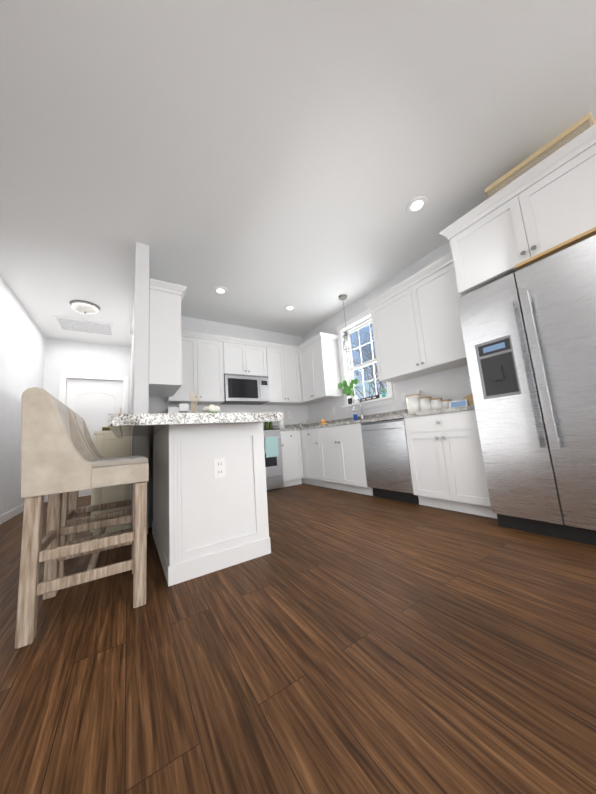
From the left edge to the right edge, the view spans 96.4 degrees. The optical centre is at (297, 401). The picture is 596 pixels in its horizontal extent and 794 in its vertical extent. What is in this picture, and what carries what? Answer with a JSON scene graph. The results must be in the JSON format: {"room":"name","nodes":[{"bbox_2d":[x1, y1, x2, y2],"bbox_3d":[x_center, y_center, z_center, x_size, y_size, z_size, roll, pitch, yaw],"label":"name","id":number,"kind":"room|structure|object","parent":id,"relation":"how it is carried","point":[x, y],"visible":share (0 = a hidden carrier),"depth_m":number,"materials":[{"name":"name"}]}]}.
{"room":"kitchen","nodes":[
{"label":"kitchen","id":0,"kind":"room"},
{"bbox_2d":[0,275,45,514],"bbox_3d":[-3.715,0.056,3.358,0.140,2.840,2.800,1,-9,-33],"label":"wall","id":1,"kind":"structure","parent":0,"point":[22,345],"depth_m":3.47,"materials":[{"name":"paint"}]},
{"bbox_2d":[0,504,23,523],"bbox_3d":[-3.551,1.410,3.211,0.014,0.100,2.800,1,-9,-33],"label":"baseboard","id":2,"kind":"structure","parent":1,"relation":"attached to","point":[6,516],"depth_m":3.42,"materials":[{"name":"white wood"}]},
{"bbox_2d":[43,338,131,495],"bbox_3d":[-3.614,0.297,5.145,2.240,2.840,0.140,1,-9,-33],"label":"wall","id":3,"kind":"structure","parent":0,"point":[68,356],"depth_m":4.99,"materials":[{"name":"paint"}]},
{"bbox_2d":[59,373,127,413],"bbox_3d":[-3.789,0.601,4.965,1.030,2.215,0.159,1,-9,-33],"label":"door frame","id":4,"kind":"structure","parent":3,"relation":"attached to","point":[63,388],"depth_m":5.00,"materials":[{"name":"white wood"}]},
{"bbox_2d":[66,379,122,496],"bbox_3d":[-3.770,0.637,4.936,0.852,2.118,0.116,1,-9,-33],"label":"hall door","id":5,"kind":"structure","parent":3,"relation":"in","point":[93,404],"depth_m":5.02,"materials":[{"name":"white wood"}]},
{"bbox_2d":[130,242,148,521],"bbox_3d":[-2.376,0.036,3.919,0.120,2.840,3.300,1,-9,-33],"label":"wall","id":6,"kind":"structure","parent":0,"point":[140,371],"depth_m":2.61,"materials":[{"name":"paint"}]},
{"bbox_2d":[130,360,131,413],"bbox_3d":[-2.721,0.484,4.432,0.140,2.145,0.910,1,-9,-33],"label":"door frame","id":7,"kind":"structure","parent":6,"relation":"attached to","point":[130,385],"depth_m":4.12,"materials":[{"name":"white wood"}]},
{"bbox_2d":[130,323,132,336],"bbox_3d":[-2.411,-1.033,3.856,0.034,0.160,0.140,1,-9,-33],"label":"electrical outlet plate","id":8,"kind":"object","parent":6,"relation":"attached to","point":[131,324],"depth_m":3.80,"materials":[{"name":"white plastic"}]},
{"bbox_2d":[149,289,181,396],"bbox_3d":[-1.525,-0.602,3.021,0.325,0.990,0.700,1,-9,-33],"label":"upper cabinet","id":9,"kind":"object","parent":6,"relation":"attached to","point":[165,359],"visible":0.96,"depth_m":2.72,"materials":[{"name":"white wood"}]},
{"bbox_2d":[149,278,186,301],"bbox_3d":[-1.541,-1.137,3.080,0.347,0.086,0.750,1,-9,-33],"label":"crown molding","id":10,"kind":"structure","parent":9,"relation":"attached to","point":[163,286],"depth_m":2.78,"materials":[{"name":"white wood"}]},
{"bbox_2d":[149,316,308,425],"bbox_3d":[-1.069,0.044,4.660,2.880,2.840,0.140,1,-9,-33],"label":"wall","id":11,"kind":"structure","parent":0,"point":[158,404],"depth_m":4.76,"materials":[{"name":"paint"}]},
{"bbox_2d":[166,336,224,404],"bbox_3d":[-1.584,-0.456,4.110,0.788,0.970,0.375,1,-9,-33],"label":"upper cabinet","id":12,"kind":"object","parent":11,"relation":"attached to","point":[202,369],"visible":0.83,"depth_m":4.01,"materials":[{"name":"white wood"}]},
{"bbox_2d":[223,342,266,375],"bbox_3d":[-0.946,-0.665,4.558,0.756,0.525,0.375,1,-9,-33],"label":"upper cabinet","id":13,"kind":"object","parent":11,"relation":"attached to","point":[242,359],"visible":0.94,"depth_m":4.41,"materials":[{"name":"white wood"}]},
{"bbox_2d":[221,373,269,404],"bbox_3d":[-0.894,-0.192,4.465,0.754,0.437,0.436,1,-9,-33],"label":"microwave","id":14,"kind":"object","parent":13,"relation":"attached to","point":[240,389],"visible":0.98,"depth_m":4.32,"materials":[{"name":"silver metal"}]},
{"bbox_2d":[261,348,313,404],"bbox_3d":[-0.180,-0.433,5.006,1.015,0.970,0.375,1,-9,-33],"label":"upper cabinet","id":15,"kind":"object","parent":11,"relation":"attached to","point":[283,370],"visible":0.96,"depth_m":4.78,"materials":[{"name":"white wood"}]},
{"bbox_2d":[0,483,595,793],"bbox_3d":[-0.674,0.937,0.599,6.840,0.100,10.640,1,-9,-33],"label":"floor","id":16,"kind":"structure","parent":0,"point":[335,641],"depth_m":0.88,"materials":[{"name":"brown wood"}]},
{"bbox_2d":[14,387,148,648],"bbox_3d":[-1.110,0.499,1.429,0.512,1.058,0.500,1,-9,-33],"label":"stool","id":17,"kind":"object","parent":16,"relation":"on","point":[58,459],"visible":1,"depth_m":1.21,"materials":[{"name":"fabric"}]},
{"bbox_2d":[58,407,141,577],"bbox_3d":[-1.446,0.596,1.953,0.512,1.058,0.500,1,-9,-33],"label":"stool","id":18,"kind":"object","parent":16,"relation":"on","point":[71,510],"visible":0.25,"depth_m":1.81,"materials":[{"name":"wood"}]},
{"bbox_2d":[90,430,130,535],"bbox_3d":[-1.950,0.811,2.817,0.294,0.945,0.932,1,-9,-33],"label":"stool","id":19,"kind":"object","parent":16,"relation":"on","point":[109,444],"visible":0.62,"depth_m":2.45,"materials":[{"name":"beige paint"}]},
{"bbox_2d":[148,436,152,527],"bbox_3d":[-1.372,0.836,3.053,0.655,0.876,0.635,1,-9,-33],"label":"base cabinet","id":20,"kind":"object","parent":16,"relation":"on","point":[150,481],"depth_m":2.63,"materials":[{"name":"white wood"}]},
{"bbox_2d":[152,422,270,586],"bbox_3d":[-0.833,0.683,2.234,0.622,0.876,1.346,1,-9,-33],"label":"base cabinet","id":21,"kind":"object","parent":16,"relation":"on","point":[210,510],"visible":1,"depth_m":1.67,"materials":[{"name":"white wood"}]},
{"bbox_2d":[108,412,282,435],"bbox_3d":[-1.254,0.259,2.654,0.897,0.138,2.927,1,-9,-33],"label":"countertop","id":22,"kind":"structure","parent":21,"relation":"on","point":[150,430],"depth_m":1.45,"materials":[{"name":"stone"}]},
{"bbox_2d":[166,404,188,412],"bbox_3d":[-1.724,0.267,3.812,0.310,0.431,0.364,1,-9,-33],"label":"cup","id":23,"kind":"object","parent":22,"relation":"on","point":[180,408],"visible":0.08,"depth_m":3.73,"materials":[{"name":"white ceramic"}]},
{"bbox_3d":[-0.811,0.206,2.355,0.320,0.018,0.320,1,-9,-33],"label":"tray","id":24,"kind":"object","parent":22,"relation":"on","visible":0},
{"bbox_2d":[189,391,197,412],"bbox_3d":[-0.935,0.058,2.393,0.070,0.300,0.072,1,-9,-33],"label":"reed diffuser","id":25,"kind":"object","parent":24,"relation":"on","point":[192,401],"visible":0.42,"depth_m":2.39,"materials":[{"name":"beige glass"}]},
{"bbox_2d":[203,404,220,412],"bbox_3d":[-0.799,0.117,2.439,0.186,0.177,0.192,1,-9,-33],"label":"flower pot","id":26,"kind":"object","parent":24,"relation":"on","point":[211,408],"visible":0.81,"depth_m":2.42,"materials":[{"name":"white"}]},
{"bbox_2d":[263,422,283,490],"bbox_3d":[-0.729,0.795,4.181,0.756,1.175,0.737,1,-9,-33],"label":"range","id":27,"kind":"object","parent":16,"relation":"on","point":[274,472],"visible":0.15,"depth_m":4.03,"materials":[{"name":"silver metal"}]},
{"bbox_2d":[264,437,278,457],"bbox_3d":[-0.397,0.683,3.985,0.210,0.295,0.043,1,-9,-33],"label":"towel","id":28,"kind":"object","parent":27,"relation":"hanging from","point":[271,446],"visible":0.38,"depth_m":3.95,"materials":[{"name":"teal fabric"}]},
{"bbox_2d":[280,430,303,486],"bbox_3d":[-0.259,0.960,4.527,0.404,0.876,0.655,1,-9,-33],"label":"base cabinet","id":29,"kind":"object","parent":16,"relation":"on","point":[292,462],"visible":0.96,"depth_m":4.29,"materials":[{"name":"white wood"}]},
{"bbox_2d":[264,424,298,430],"bbox_3d":[-0.314,0.459,4.583,0.354,0.138,0.660,1,-9,-33],"label":"countertop","id":30,"kind":"structure","parent":29,"relation":"on","point":[295,427],"depth_m":4.89,"materials":[{"name":"stone"}]},
{"bbox_2d":[265,422,272,428],"bbox_3d":[-0.520,0.387,4.720,0.146,0.270,0.066,1,-9,-33],"label":"oil bottles","id":31,"kind":"object","parent":30,"relation":"on","point":[269,425],"visible":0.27,"depth_m":4.70,"materials":[{"name":"green glass"}]},
{"bbox_2d":[278,411,284,428],"bbox_3d":[-0.303,0.344,4.771,0.150,0.337,0.150,1,-9,-33],"label":"paper towel","id":32,"kind":"object","parent":30,"relation":"on","point":[281,424],"visible":0.42,"depth_m":4.71,"materials":[{"name":"white paper"}]},
{"bbox_2d":[300,430,308,483],"bbox_3d":[0.181,0.964,4.785,0.607,0.876,0.695,1,-9,-33],"label":"base cabinet","id":33,"kind":"object","parent":16,"relation":"on","point":[305,480],"visible":0.06,"depth_m":4.39,"materials":[{"name":"white wood"}]},
{"bbox_2d":[302,428,325,486],"bbox_3d":[0.464,0.876,4.299,0.655,0.876,0.438,1,-9,-33],"label":"base cabinet","id":34,"kind":"object","parent":16,"relation":"on","point":[312,461],"visible":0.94,"depth_m":4.13,"materials":[{"name":"white wood"}]},
{"bbox_2d":[318,423,372,495],"bbox_3d":[0.819,0.773,3.746,0.655,0.876,0.888,1,-9,-33],"label":"base cabinet","id":35,"kind":"object","parent":16,"relation":"on","point":[342,459],"visible":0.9,"depth_m":3.53,"materials":[{"name":"white wood"}]},
{"bbox_2d":[299,405,474,429],"bbox_3d":[0.837,0.255,3.726,0.660,0.138,3.375,1,-9,-33],"label":"countertop","id":36,"kind":"structure","parent":35,"relation":"on","point":[401,414],"depth_m":3.33,"materials":[{"name":"stone"}]},
{"bbox_2d":[318,419,327,424],"bbox_3d":[0.410,0.350,4.361,0.170,0.110,0.170,1,-9,-33],"label":"fruit bowl","id":37,"kind":"object","parent":36,"relation":"on","point":[322,422],"visible":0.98,"depth_m":4.33,"materials":[{"name":"brown wood"}]},
{"bbox_2d":[352,398,364,419],"bbox_3d":[0.897,0.131,3.964,0.218,0.364,0.084,1,-9,-33],"label":"faucet","id":38,"kind":"object","parent":36,"relation":"on","point":[353,411],"visible":0.88,"depth_m":3.98,"materials":[{"name":"silver metal"}]},
{"bbox_2d":[406,394,451,412],"bbox_3d":[1.502,0.021,3.077,0.168,0.249,0.521,1,-9,-33],"label":"canisters","id":39,"kind":"object","parent":36,"relation":"on","point":[417,403],"visible":0.79,"depth_m":3.05,"materials":[{"name":"white ceramic"}]},
{"bbox_2d":[449,399,469,407],"bbox_3d":[1.585,0.034,2.619,0.062,0.085,0.170,1,-9,-33],"label":"clock","id":40,"kind":"object","parent":36,"relation":"on","point":[458,403],"visible":0.64,"depth_m":2.60,"materials":[{"name":"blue plastic"}]},
{"bbox_2d":[463,393,473,404],"bbox_3d":[1.806,-0.081,2.740,0.034,0.313,0.360,1,-9,-33],"label":"cutting board","id":41,"kind":"object","parent":36,"relation":"on","point":[470,398],"visible":0.16,"depth_m":2.75,"materials":[{"name":"brown wood"}]},
{"bbox_2d":[361,419,418,503],"bbox_3d":[1.184,0.660,3.098,0.626,0.868,0.602,1,-9,-33],"label":"dishwasher","id":42,"kind":"object","parent":16,"relation":"on","point":[387,464],"visible":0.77,"depth_m":2.92,"materials":[{"name":"silver metal"}]},
{"bbox_2d":[404,410,496,518],"bbox_3d":[1.579,0.552,2.561,0.655,0.876,0.738,1,-9,-33],"label":"base cabinet","id":43,"kind":"object","parent":16,"relation":"on","point":[447,467],"visible":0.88,"depth_m":2.38,"materials":[{"name":"white wood"}]},
{"bbox_2d":[457,235,595,545],"bbox_3d":[1.906,-0.034,1.886,0.832,1.800,0.900,1,-9,-33],"label":"fridge","id":44,"kind":"object","parent":16,"relation":"on","point":[529,334],"visible":1,"depth_m":1.73,"materials":[{"name":"silver metal"}]},
{"bbox_2d":[515,227,595,269],"bbox_3d":[1.831,-0.963,1.795,0.500,0.021,0.441,1,-9,-33],"label":"cutting board","id":45,"kind":"object","parent":44,"relation":"on","point":[561,246],"visible":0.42,"depth_m":1.67,"materials":[{"name":"brown wood"}]},
{"bbox_2d":[0,0,595,346],"bbox_3d":[-0.886,-1.967,1.003,6.840,0.100,10.640,1,-9,-33],"label":"ceiling","id":46,"kind":"structure","parent":0,"point":[264,162],"depth_m":1.86,"materials":[{"name":"white paint"}]},
{"bbox_2d":[53,316,113,335],"bbox_3d":[-3.520,-1.240,4.433,0.750,0.012,0.540,1,-9,-33],"label":"ceiling vent","id":47,"kind":"object","parent":46,"relation":"in","point":[79,325],"visible":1,"depth_m":4.40,"materials":[{"name":"white plastic"}]},
{"bbox_2d":[69,300,99,313],"bbox_3d":[-3.047,-1.325,3.815,0.350,0.148,0.350,1,-9,-33],"label":"light","id":48,"kind":"object","parent":46,"relation":"attached to","point":[84,307],"visible":1,"depth_m":3.74,"materials":[{"name":"white glass"}]},
{"bbox_2d":[214,286,227,293],"bbox_3d":[-1.064,-1.524,3.668,0.190,0.016,0.190,1,-9,-33],"label":"recessed light","id":49,"kind":"object","parent":46,"relation":"in","point":[220,290],"visible":1,"depth_m":3.65,"materials":[{"name":"white plastic"}]},
{"bbox_2d":[284,304,295,310],"bbox_3d":[-0.131,-1.506,4.288,0.190,0.016,0.190,1,-9,-33],"label":"recessed light","id":50,"kind":"object","parent":46,"relation":"in","point":[289,307],"visible":1,"depth_m":4.26,"materials":[{"name":"white plastic"}]},
{"bbox_2d":[339,295,352,351],"bbox_3d":[0.719,-1.180,4.027,0.133,0.854,0.133,1,-9,-33],"label":"light","id":51,"kind":"object","parent":46,"relation":"hanging from","point":[342,297],"visible":1,"depth_m":4.00,"materials":[{"name":"silver metal"}]},
{"bbox_2d":[406,195,427,212],"bbox_3d":[1.118,-1.845,2.507,0.190,0.016,0.190,1,-9,-33],"label":"recessed light","id":52,"kind":"object","parent":46,"relation":"in","point":[417,204],"visible":1,"depth_m":2.49,"materials":[{"name":"white plastic"}]},
{"bbox_2d":[302,241,471,423],"bbox_3d":[2.523,-0.609,1.855,0.140,2.840,8.840,1,-9,-33],"label":"wall","id":53,"kind":"structure","parent":0,"point":[452,384],"depth_m":3.57,"materials":[{"name":"paint"}]},
{"bbox_2d":[298,339,341,402],"bbox_3d":[0.365,-0.509,4.750,0.375,0.970,0.708,1,-9,-33],"label":"upper cabinet","id":54,"kind":"object","parent":53,"relation":"attached to","point":[320,378],"visible":1,"depth_m":4.53,"materials":[{"name":"white wood"}]},
{"bbox_2d":[181,329,337,351],"bbox_3d":[-0.592,-1.047,4.225,2.567,0.086,0.790,1,-9,-33],"label":"crown molding","id":55,"kind":"structure","parent":54,"relation":"attached to","point":[244,341],"depth_m":4.47,"materials":[{"name":"white wood"}]},
{"bbox_2d":[337,309,394,411],"bbox_3d":[1.016,-0.624,4.119,0.185,1.470,1.000,1,-9,-33],"label":"window","id":56,"kind":"structure","parent":53,"relation":"in","point":[357,326],"depth_m":4.26,"materials":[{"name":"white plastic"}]},
{"bbox_2d":[338,379,357,402],"bbox_3d":[0.824,-0.161,4.222,0.213,0.403,0.425,1,-9,-33],"label":"potted plant","id":57,"kind":"object","parent":56,"relation":"on","point":[347,390],"visible":1,"depth_m":4.19,"materials":[{"name":"green plant"}]},
{"bbox_2d":[360,395,379,401],"bbox_3d":[1.056,-0.039,3.934,0.020,0.050,0.360,1,-9,-33],"label":"sign","id":58,"kind":"object","parent":56,"relation":"on","point":[369,398],"visible":0.9,"depth_m":3.91,"materials":[{"name":"black plastic"}]},
{"bbox_2d":[371,262,467,382],"bbox_3d":[1.452,-0.824,3.055,0.375,0.970,1.208,1,-9,-33],"label":"upper cabinet","id":59,"kind":"object","parent":53,"relation":"attached to","point":[417,329],"visible":0.85,"depth_m":2.94,"materials":[{"name":"white wood"}]},
{"bbox_2d":[416,389,422,396],"bbox_3d":[1.494,-0.092,3.287,0.039,0.120,0.075,1,-9,-33],"label":"electrical outlet plate","id":60,"kind":"object","parent":53,"relation":"attached to","point":[419,391],"depth_m":3.27,"materials":[{"name":"white plastic"}]},
{"bbox_2d":[450,144,595,294],"bbox_3d":[1.896,-1.260,2.091,0.675,0.520,1.000,1,-9,-33],"label":"upper cabinet","id":61,"kind":"object","parent":53,"relation":"attached to","point":[555,208],"visible":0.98,"depth_m":1.90,"materials":[{"name":"white wood"}]},
{"bbox_2d":[364,123,595,309],"bbox_3d":[1.544,-1.446,2.627,0.697,0.126,2.310,1,-9,-33],"label":"crown molding","id":62,"kind":"structure","parent":61,"relation":"attached to","point":[585,140],"depth_m":2.03,"materials":[{"name":"white wood"}]},
{"bbox_2d":[484,112,594,197],"bbox_3d":[1.923,-1.679,2.078,0.440,0.298,0.620,1,-9,-33],"label":"basket","id":63,"kind":"object","parent":61,"relation":"on","point":[576,129],"visible":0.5,"depth_m":1.92,"materials":[{"name":"wood"}]},
{"label":"outside","id":64,"kind":"structure","parent":0,"visible":0},
{"bbox_2d":[350,323,386,398],"bbox_3d":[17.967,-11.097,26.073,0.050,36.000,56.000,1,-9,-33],"label":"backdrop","id":65,"kind":"structure","parent":64,"point":[357,353],"depth_m":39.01,"materials":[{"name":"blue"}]},
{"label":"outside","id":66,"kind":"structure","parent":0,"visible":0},
{"bbox_2d":[351,324,387,397],"bbox_3d":[6.282,-0.493,17.133,13.210,11.281,13.448,1,-9,-33],"label":"trees","id":67,"kind":"object","parent":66,"point":[371,373],"depth_m":17.02,"materials":[{"name":"brown plant"}]}
]}

